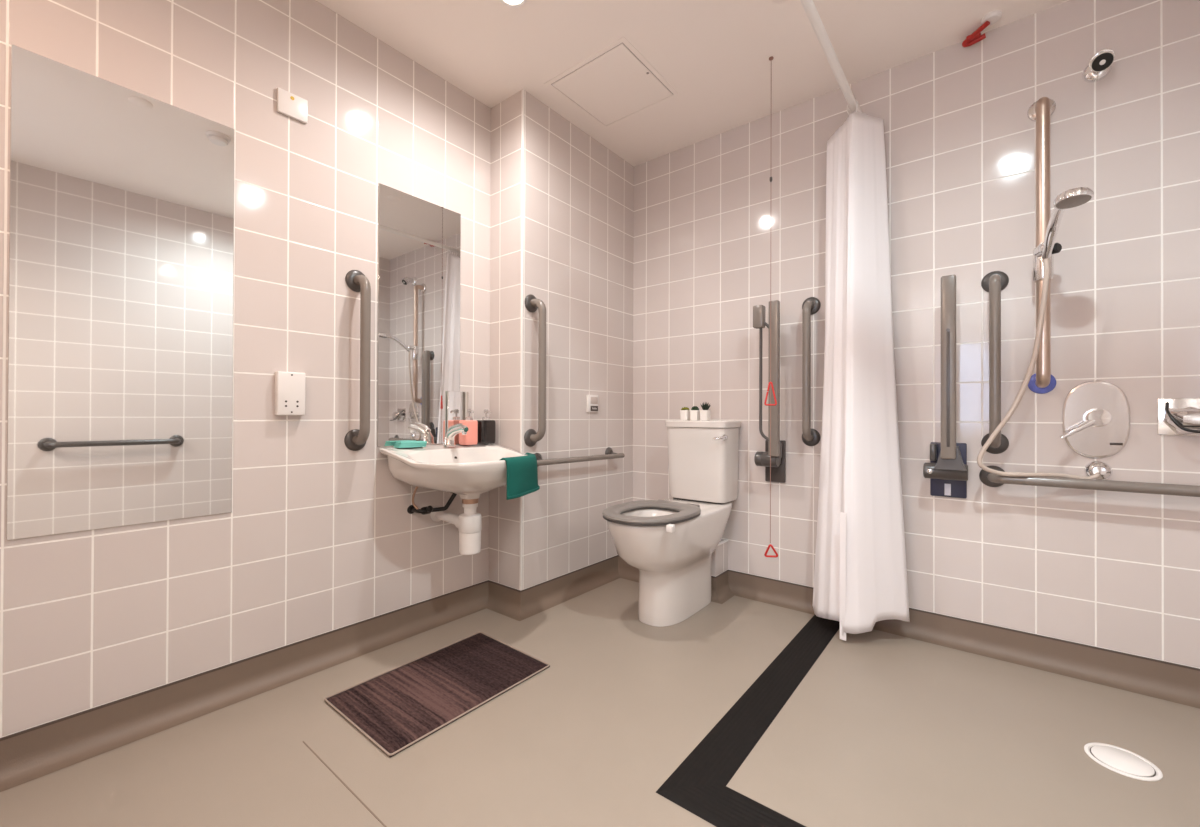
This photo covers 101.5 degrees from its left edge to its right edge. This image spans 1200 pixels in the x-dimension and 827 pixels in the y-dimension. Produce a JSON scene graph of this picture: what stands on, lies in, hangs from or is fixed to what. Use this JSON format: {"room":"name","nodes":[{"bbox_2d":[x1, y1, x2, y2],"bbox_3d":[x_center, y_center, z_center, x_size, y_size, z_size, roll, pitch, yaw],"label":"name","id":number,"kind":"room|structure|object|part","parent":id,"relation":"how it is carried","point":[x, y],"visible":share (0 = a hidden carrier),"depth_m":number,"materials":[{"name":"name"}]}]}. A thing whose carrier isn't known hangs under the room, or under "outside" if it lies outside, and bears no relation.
{"room":"accessible bathroom","nodes":[
{"label":"accessible bathroom","id":0,"kind":"room"},
{"bbox_2d":[0,0,490,737],"bbox_3d":[-0.923,-0.281,1.864,0.100,2.310,3.096,0,0,39],"label":"wall","id":1,"kind":"structure","parent":0,"point":[319,536],"depth_m":1.60,"materials":[{"name":"tile"}]},
{"bbox_2d":[6,44,234,539],"bbox_3d":[-1.273,-0.289,1.342,0.005,1.185,0.442,0,0,39],"label":"wall mirror","id":2,"kind":"object","parent":1,"relation":"attached to","point":[121,230],"visible":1,"depth_m":1.31,"materials":[{"name":"silver glass"}]},
{"bbox_2d":[0,580,488,791],"bbox_3d":[-1.127,0.821,1.481,0.060,0.099,2.018,0,0,39],"label":"baseboard","id":3,"kind":"structure","parent":1,"relation":"attached to","point":[33,753],"depth_m":1.45,"materials":[{"name":"plastic"}]},
{"bbox_2d":[274,371,304,415],"bbox_3d":[-1.029,-0.065,1.628,0.029,0.144,0.084,0,0,39],"label":"socket","id":4,"kind":"object","parent":1,"relation":"attached to","point":[289,386],"visible":1,"depth_m":1.61,"materials":[{"name":"white plastic"}]},
{"bbox_2d":[277,87,307,123],"bbox_3d":[-1.030,-1.030,1.641,0.013,0.078,0.090,0,0,39],"label":"blank plate","id":5,"kind":"object","parent":1,"relation":"attached to","point":[291,105],"visible":1,"depth_m":1.64,"materials":[{"name":"white plastic"}]},
{"bbox_2d":[344,270,370,450],"bbox_3d":[-0.867,-0.196,1.783,0.089,0.668,0.080,0,0,39],"label":"grab rail","id":6,"kind":"object","parent":1,"relation":"attached to","point":[355,439],"visible":1,"depth_m":1.75,"materials":[{"name":"grey metal"}]},
{"bbox_2d":[377,183,460,446],"bbox_3d":[-0.733,-0.377,2.017,0.005,1.009,0.368,0,0,39],"label":"wall mirror","id":7,"kind":"object","parent":1,"relation":"attached to","point":[419,240],"visible":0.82,"depth_m":2.00,"materials":[{"name":"silver glass"}]},
{"bbox_2d":[407,487,456,514],"bbox_3d":[-0.675,0.330,1.968,0.200,0.153,0.070,0,0,-4],"label":"supply valve","id":8,"kind":"object","parent":1,"relation":"attached to","point":[412,508],"visible":0.88,"depth_m":1.97,"materials":[{"name":"black metal"}]},
{"bbox_2d":[379,444,525,498],"bbox_3d":[-0.524,0.234,1.947,0.418,0.199,0.526,0,0,39],"label":"basin","id":9,"kind":"object","parent":1,"relation":"attached to","point":[467,471],"visible":0.87,"depth_m":1.82,"materials":[{"name":"ceramic"}]},
{"bbox_2d":[394,441,426,447],"bbox_3d":[-0.745,0.121,1.935,0.060,0.022,0.121,0,0,39],"label":"soap dish","id":10,"kind":"object","parent":9,"relation":"on","point":[405,444],"visible":1,"depth_m":1.91,"materials":[{"name":"teal plastic"}]},
{"bbox_2d":[443,423,467,446],"bbox_3d":[-0.581,0.087,1.994,0.159,0.096,0.052,0,0,39],"label":"tap","id":11,"kind":"object","parent":9,"relation":"on","point":[449,439],"visible":1,"depth_m":2.00,"materials":[{"name":"silver metal"}]},
{"bbox_3d":[-0.590,0.062,2.000,0.101,0.046,0.024,0,0,39],"label":"lever","id":12,"kind":"part","parent":11,"relation":"part of","materials":[{"name":"silver metal"}]},
{"bbox_3d":[-0.579,0.083,1.990,0.151,0.073,0.043,0,0,39],"label":"spout","id":13,"kind":"part","parent":11,"relation":"part of","materials":[{"name":"silver metal"}]},
{"bbox_2d":[430,498,481,554],"bbox_3d":[-0.584,0.442,1.993,0.269,0.217,0.088,0,0,39],"label":"trap","id":14,"kind":"object","parent":9,"relation":"attached to","point":[469,523],"visible":0.9,"depth_m":1.91,"materials":[{"name":"white plastic"}]},
{"bbox_2d":[459,531,480,554],"bbox_3d":[-0.514,0.507,1.936,0.085,0.085,0.085,0,0,39],"label":"cup","id":15,"kind":"object","parent":14,"relation":"on","point":[469,541],"depth_m":1.90,"materials":[{"name":"white plastic"}]},
{"bbox_2d":[447,391,468,443],"bbox_3d":[-0.620,0.019,2.140,0.006,0.230,0.106,0,0,39],"label":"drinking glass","id":16,"kind":"object","parent":9,"relation":"on","point":[457,401],"visible":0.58,"depth_m":2.13,"materials":[{"name":"clear glass"}]},
{"bbox_2d":[459,409,477,444],"bbox_3d":[-0.567,0.058,2.120,0.068,0.153,0.063,0,0,39],"label":"soap dispenser","id":17,"kind":"object","parent":9,"relation":"on","point":[471,438],"visible":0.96,"depth_m":2.10,"materials":[{"name":"pink plastic"}]},
{"bbox_2d":[459,420,477,444],"bbox_3d":[-0.571,0.082,2.123,0.058,0.105,0.063,0,0,39],"label":"bottle","id":18,"kind":"object","parent":17,"relation":"attached to","point":[471,438],"depth_m":2.10,"materials":[{"name":"pink plastic"}]},
{"bbox_2d":[477,409,495,443],"bbox_3d":[-0.510,0.058,2.191,0.068,0.153,0.084,0,0,39],"label":"soap dispenser","id":19,"kind":"object","parent":9,"relation":"on","point":[486,427],"visible":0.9,"depth_m":2.17,"materials":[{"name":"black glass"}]},
{"bbox_2d":[477,420,495,443],"bbox_3d":[-0.514,0.082,2.194,0.058,0.105,0.084,0,0,39],"label":"bottle","id":20,"kind":"object","parent":19,"relation":"attached to","point":[486,428],"depth_m":2.16,"materials":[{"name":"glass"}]},
{"bbox_2d":[500,453,539,499],"bbox_3d":[-0.317,0.244,1.964,0.128,0.154,0.310,0,0,15],"label":"hand towel","id":21,"kind":"object","parent":9,"relation":"on","point":[522,471],"visible":0.94,"depth_m":1.87,"materials":[{"name":"teal fabric"}]},
{"bbox_2d":[489,90,633,590],"bbox_3d":[-0.162,-0.275,2.560,0.220,2.310,0.858,0,0,39],"label":"wall","id":22,"kind":"structure","parent":0,"point":[579,193],"depth_m":2.35,"materials":[{"name":"tile"}]},
{"bbox_2d":[487,580,520,620],"bbox_3d":[-0.429,0.827,2.177,0.280,0.099,0.060,0,0,39],"label":"baseboard","id":23,"kind":"structure","parent":22,"relation":"attached to","point":[502,599],"depth_m":2.19,"materials":[{"name":"plastic"}]},
{"bbox_2d":[519,89,523,589],"bbox_3d":[-0.345,-0.327,2.162,0.010,2.210,0.010,0,0,39],"label":"trim","id":24,"kind":"structure","parent":22,"relation":"attached to","point":[522,106],"depth_m":2.16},
{"bbox_2d":[524,294,545,446],"bbox_3d":[-0.275,-0.193,2.171,0.089,0.683,0.080,0,0,39],"label":"grab rail","id":25,"kind":"object","parent":22,"relation":"attached to","point":[532,303],"visible":1,"depth_m":2.14,"materials":[{"name":"grey metal"}]},
{"bbox_2d":[520,555,619,620],"bbox_3d":[-0.120,0.829,2.389,0.060,0.099,0.777,0,0,39],"label":"baseboard","id":26,"kind":"structure","parent":22,"relation":"attached to","point":[538,598],"depth_m":2.36,"materials":[{"name":"plastic"}]},
{"bbox_2d":[534,447,624,466],"bbox_3d":[-0.104,0.212,2.391,0.083,0.064,0.658,0,0,39],"label":"grab rail","id":27,"kind":"object","parent":22,"relation":"attached to","point":[609,454],"visible":0.86,"depth_m":2.33,"materials":[{"name":"grey metal"}]},
{"bbox_2d":[586,395,597,411],"bbox_3d":[-0.038,-0.051,2.527,0.016,0.088,0.084,0,0,39],"label":"plate","id":28,"kind":"object","parent":22,"relation":"attached to","point":[591,400],"visible":1,"depth_m":2.51,"materials":[{"name":"white plastic"}]},
{"bbox_3d":[-0.030,-0.067,2.527,0.001,0.036,0.058,0,0,39],"label":"panel","id":29,"kind":"part","parent":28,"relation":"part of","materials":[{"name":"white plastic"}]},
{"bbox_3d":[-0.029,-0.026,2.527,0.001,0.027,0.060,0,0,39],"label":"panel","id":30,"kind":"part","parent":28,"relation":"part of","materials":[{"name":"grey plastic"}]},
{"bbox_2d":[0,578,1199,826],"bbox_3d":[0.102,0.924,1.036,2.735,0.100,3.096,0,0,39],"label":"floor","id":31,"kind":"structure","parent":0,"point":[883,729],"depth_m":1.29,"materials":[{"name":"plastic"}]},
{"bbox_2d":[302,741,386,826],"bbox_3d":[-0.489,0.871,1.062,0.770,0.001,0.003,0,0,39],"label":"trim","id":32,"kind":"structure","parent":31,"relation":"on","point":[320,759],"depth_m":1.14,"materials":[{"name":"plastic"}]},
{"bbox_2d":[324,632,549,757],"bbox_3d":[-0.505,0.868,1.596,0.407,0.012,0.594,0,0,39],"label":"bath mat","id":33,"kind":"object","parent":31,"relation":"on","point":[397,708],"visible":1,"depth_m":1.53,"materials":[{"name":"brown fabric"}]},
{"bbox_2d":[602,420,740,626],"bbox_3d":[0.325,0.456,2.194,0.360,0.847,0.807,0,0,39],"label":"toilet","id":34,"kind":"object","parent":31,"relation":"on","point":[672,542],"visible":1,"depth_m":2.14,"materials":[{"name":"ceramic"}]},
{"bbox_3d":[0.212,0.409,2.056,0.355,0.017,0.450,0,0,39],"label":"seat","id":35,"kind":"part","parent":34,"relation":"part of","materials":[{"name":"grey plastic"}]},
{"bbox_2d":[680,407,689,419],"bbox_3d":[0.431,0.000,2.478,0.043,0.067,0.043,0,0,39],"label":"potted succulent","id":36,"kind":"object","parent":34,"relation":"on","point":[684,412],"visible":0.97,"depth_m":2.46,"materials":[{"name":"ceramic"}]},
{"bbox_2d":[690,406,699,419],"bbox_3d":[0.474,-0.002,2.444,0.043,0.070,0.043,0,0,39],"label":"potted succulent","id":37,"kind":"object","parent":34,"relation":"on","point":[694,412],"visible":0.98,"depth_m":2.43,"materials":[{"name":"white ceramic"}]},
{"bbox_3d":[0.506,0.051,2.440,0.336,0.034,0.202,0,0,39],"label":"cistern lid","id":38,"kind":"part","parent":34,"relation":"part of","materials":[{"name":"ceramic"}]},
{"bbox_2d":[700,402,710,419],"bbox_3d":[0.518,-0.012,2.406,0.054,0.091,0.049,0,0,39],"label":"potted succulent","id":39,"kind":"object","parent":34,"relation":"on","point":[705,413],"visible":0.96,"depth_m":2.40,"materials":[{"name":"white ceramic"}]},
{"bbox_2d":[700,410,710,419],"bbox_3d":[0.517,0.009,2.409,0.043,0.050,0.043,0,0,39],"label":"pot","id":40,"kind":"object","parent":39,"relation":"attached to","point":[704,414],"depth_m":2.39,"materials":[{"name":"white ceramic"}]},
{"bbox_3d":[0.561,0.112,2.269,0.078,0.029,0.038,0,0,-23],"label":"flush lever","id":41,"kind":"part","parent":34,"relation":"part of","materials":[{"name":"silver metal"}]},
{"bbox_2d":[656,615,839,826],"bbox_3d":[1.034,0.876,1.254,1.261,0.004,1.324,0,0,39],"label":"threshold strip","id":42,"kind":"object","parent":31,"relation":"on","point":[698,786],"visible":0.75,"depth_m":1.29,"materials":[{"name":"black rubber"}]},
{"bbox_2d":[1084,743,1162,780],"bbox_3d":[1.319,0.876,1.238,0.136,0.005,0.136,0,0,39],"label":"floor drain","id":43,"kind":"object","parent":31,"relation":"on","point":[1119,760],"visible":1,"depth_m":1.23,"materials":[{"name":"white plastic"}]},
{"bbox_3d":[1.319,0.876,1.238,0.110,0.004,0.110,0,0,39],"label":"lid","id":44,"kind":"part","parent":43,"relation":"part of","materials":[{"name":"white plastic"}]},
{"bbox_2d":[316,0,1068,165],"bbox_3d":[0.110,-1.486,1.048,2.735,0.100,3.096,0,0,39],"label":"ceiling","id":45,"kind":"structure","parent":0,"point":[715,54],"depth_m":1.89,"materials":[{"name":"paint"}]},
{"bbox_2d":[500,0,526,7],"bbox_3d":[-0.301,-1.431,1.675,0.106,0.008,0.106,0,0,39],"label":"recessed light","id":46,"kind":"object","parent":45,"relation":"in","point":[510,3],"visible":1,"depth_m":1.71,"materials":[{"name":"beige glass"}]},
{"bbox_2d":[544,36,679,128],"bbox_3d":[0.058,-1.428,2.160,0.425,0.006,0.430,0,0,39],"label":"access hatch","id":47,"kind":"object","parent":45,"relation":"attached to","point":[615,84],"visible":1,"depth_m":2.14,"materials":[{"name":"paint"}]},
{"bbox_2d":[764,56,777,557],"bbox_3d":[0.690,-0.424,1.970,0.054,2.011,0.030,0,0,20],"label":"pull cord","id":48,"kind":"object","parent":45,"relation":"hanging from","point":[771,58],"visible":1,"depth_m":1.96,"materials":[{"name":"red plastic"}]},
{"bbox_3d":[0.684,-0.079,1.963,0.048,0.096,0.007,0,0,19],"label":"handle","id":49,"kind":"part","parent":48,"relation":"part of","materials":[{"name":"red plastic"}]},
{"bbox_3d":[0.688,0.552,1.967,0.053,0.058,0.023,0,0,20],"label":"handle","id":50,"kind":"part","parent":48,"relation":"part of","materials":[{"name":"red plastic"}]},
{"bbox_3d":[0.685,-0.454,1.965,0.003,1.944,0.003,0,0,-29],"label":"cord","id":51,"kind":"part","parent":48,"relation":"part of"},
{"bbox_2d":[771,0,788,3],"bbox_3d":[0.622,-1.428,1.665,0.084,0.007,0.084,0,0,39],"label":"ceiling disc","id":52,"kind":"object","parent":45,"relation":"attached to","point":[774,1],"visible":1,"depth_m":1.69,"materials":[{"name":"paint"}]},
{"bbox_2d":[962,10,1001,46],"bbox_3d":[1.403,-1.405,1.798,0.063,0.046,0.126,0,0,-14],"label":"switch","id":53,"kind":"object","parent":45,"relation":"attached to","point":[991,18],"visible":1,"depth_m":1.78,"materials":[{"name":"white plastic"}]},
{"bbox_3d":[1.402,-1.399,1.814,0.056,0.034,0.096,0,0,-19],"label":"handle","id":54,"kind":"part","parent":53,"relation":"part of","materials":[{"name":"red plastic"}]},
{"bbox_2d":[711,539,727,576],"bbox_3d":[0.371,0.757,2.585,0.582,0.250,0.141,0,0,39],"label":"wall ledge","id":55,"kind":"object","parent":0,"point":[719,561],"visible":0.21,"depth_m":2.39,"materials":[{"name":"tile"}]},
{"bbox_2d":[618,555,720,603],"bbox_3d":[0.331,0.831,2.487,0.642,0.099,0.060,0,0,39],"label":"baseboard","id":56,"kind":"structure","parent":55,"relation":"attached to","point":[626,571],"depth_m":2.63,"materials":[{"name":"plastic"}]},
{"bbox_2d":[633,0,1199,668],"bbox_3d":[1.041,-0.272,2.212,2.535,2.310,0.100,0,0,39],"label":"wall","id":57,"kind":"structure","parent":0,"point":[1111,570],"depth_m":1.82,"materials":[{"name":"tile"}]},
{"bbox_2d":[716,570,733,603],"bbox_3d":[0.603,0.832,2.361,0.060,0.099,0.201,0,0,39],"label":"baseboard","id":58,"kind":"structure","parent":57,"relation":"attached to","point":[723,592],"depth_m":2.38,"materials":[{"name":"plastic"}]},
{"bbox_2d":[753,300,785,482],"bbox_3d":[0.777,-0.090,2.247,0.118,0.825,0.172,0,0,39],"label":"rail","id":59,"kind":"object","parent":57,"relation":"attached to","point":[778,447],"visible":0.96,"depth_m":2.19,"materials":[{"name":"grey metal"}]},
{"bbox_3d":[0.779,-0.156,2.191,0.044,0.695,0.033,0,0,39],"label":"arm","id":60,"kind":"part","parent":59,"relation":"part of"},
{"bbox_3d":[0.826,0.224,2.307,0.094,0.197,0.014,0,0,39],"label":"plate","id":61,"kind":"part","parent":59,"relation":"part of","materials":[{"name":"grey metal"}]},
{"bbox_2d":[802,297,820,445],"bbox_3d":[0.927,-0.190,2.181,0.080,0.674,0.089,0,0,39],"label":"grab rail","id":62,"kind":"object","parent":57,"relation":"attached to","point":[810,306],"visible":1,"depth_m":2.15,"materials":[{"name":"grey metal"}]},
{"bbox_2d":[800,0,866,114],"bbox_3d":[1.185,-1.258,1.300,1.170,0.060,1.156,0,0,39],"label":"rail","id":63,"kind":"object","parent":57,"relation":"attached to","point":[809,6],"visible":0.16,"depth_m":1.69,"materials":[{"name":"white plastic"}]},
{"bbox_2d":[812,99,909,640],"bbox_3d":[1.041,-0.202,1.986,0.278,2.143,0.244,0,0,-4],"label":"shower curtain","id":64,"kind":"object","parent":63,"relation":"hanging from","point":[860,572],"visible":0.99,"depth_m":1.94,"materials":[{"name":"white fabric"}]},
{"bbox_2d":[923,275,967,497],"bbox_3d":[1.301,-0.091,1.845,0.136,0.826,0.147,0,0,39],"label":"rail","id":65,"kind":"object","parent":57,"relation":"attached to","point":[947,469],"visible":1,"depth_m":1.79,"materials":[{"name":"metal"}]},
{"bbox_3d":[1.345,0.217,1.892,0.115,0.210,0.014,0,0,39],"label":"plate","id":66,"kind":"part","parent":65,"relation":"part of","materials":[{"name":"metal"}]},
{"bbox_3d":[1.277,-0.169,1.795,0.046,0.671,0.035,0,0,39],"label":"arm","id":67,"kind":"part","parent":65,"relation":"part of"},
{"bbox_2d":[728,570,1199,708],"bbox_3d":[1.300,0.832,1.893,1.733,0.099,0.060,0,0,39],"label":"baseboard","id":68,"kind":"structure","parent":57,"relation":"attached to","point":[1177,683],"depth_m":1.74,"materials":[{"name":"plastic"}]},
{"bbox_2d":[981,271,1008,453],"bbox_3d":[1.433,-0.189,1.777,0.080,0.676,0.088,0,0,39],"label":"grab rail","id":69,"kind":"object","parent":57,"relation":"attached to","point":[994,282],"visible":0.88,"depth_m":1.75,"materials":[{"name":"grey metal"}]},
{"bbox_2d":[1027,97,1055,393],"bbox_3d":[1.534,-0.591,1.698,0.076,1.043,0.090,0,0,39],"label":"riser rail","id":70,"kind":"object","parent":57,"relation":"attached to","point":[1040,111],"visible":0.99,"depth_m":1.67,"materials":[{"name":"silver metal"}]},
{"bbox_2d":[977,187,1100,478],"bbox_3d":[1.422,-0.215,1.585,0.323,0.879,0.357,0,0,39],"label":"shower","id":71,"kind":"object","parent":70,"relation":"attached to","point":[1043,255],"visible":0.95,"depth_m":1.64,"materials":[{"name":"silver metal"}]},
{"bbox_3d":[1.443,-0.578,1.554,0.052,0.125,0.196,0,0,39],"label":"handle","id":72,"kind":"part","parent":71,"relation":"part of","materials":[{"name":"silver metal"}]},
{"bbox_3d":[1.512,-0.548,1.627,0.034,0.034,0.023,0,0,-15],"label":"knob","id":73,"kind":"part","parent":71,"relation":"part of","materials":[{"name":"black plastic"}]},
{"bbox_2d":[979,465,1199,496],"bbox_3d":[1.644,0.232,1.605,0.636,0.080,0.089,0,0,39],"label":"grab rail","id":74,"kind":"object","parent":57,"relation":"attached to","point":[989,479],"visible":0.82,"depth_m":1.59,"materials":[{"name":"grey metal"}]},
{"bbox_2d":[1060,381,1130,458],"bbox_3d":[1.630,0.021,1.622,0.161,0.251,0.082,0,0,39],"label":"shower valve","id":75,"kind":"object","parent":57,"relation":"attached to","point":[1096,415],"visible":1,"depth_m":1.59,"materials":[{"name":"silver metal"}]},
{"bbox_3d":[1.588,0.051,1.630,0.096,0.070,0.024,0,0,16],"label":"lever","id":76,"kind":"part","parent":75,"relation":"part of","materials":[{"name":"silver metal"}]},
{"bbox_2d":[1082,49,1114,82],"bbox_3d":[1.637,-1.149,1.606,0.072,0.080,0.114,0,0,39],"label":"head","id":77,"kind":"object","parent":57,"relation":"attached to","point":[1099,67],"visible":1,"depth_m":1.59},
{"bbox_3d":[1.614,-1.129,1.574,0.051,0.040,0.036,0,0,39],"label":"spray plate","id":78,"kind":"part","parent":77,"relation":"part of","materials":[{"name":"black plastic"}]},
{"bbox_2d":[1084,461,1112,479],"bbox_3d":[1.661,0.192,1.631,0.068,0.068,0.028,0,0,39],"label":"outlet","id":79,"kind":"object","parent":57,"relation":"attached to","point":[1105,470],"visible":0.9,"depth_m":1.63,"materials":[{"name":"silver metal"}]},
{"bbox_2d":[1157,398,1199,434],"bbox_3d":[1.800,0.009,1.486,0.133,0.115,0.082,0,0,39],"label":"soap dish","id":80,"kind":"object","parent":57,"relation":"attached to","point":[1175,416],"visible":1,"depth_m":1.51,"materials":[{"name":"silver metal"}]},
{"bbox_3d":[1.802,0.023,1.486,0.117,0.081,0.077,0,0,39],"label":"dish","id":81,"kind":"part","parent":80,"relation":"part of","materials":[{"name":"silver metal"}]}
]}

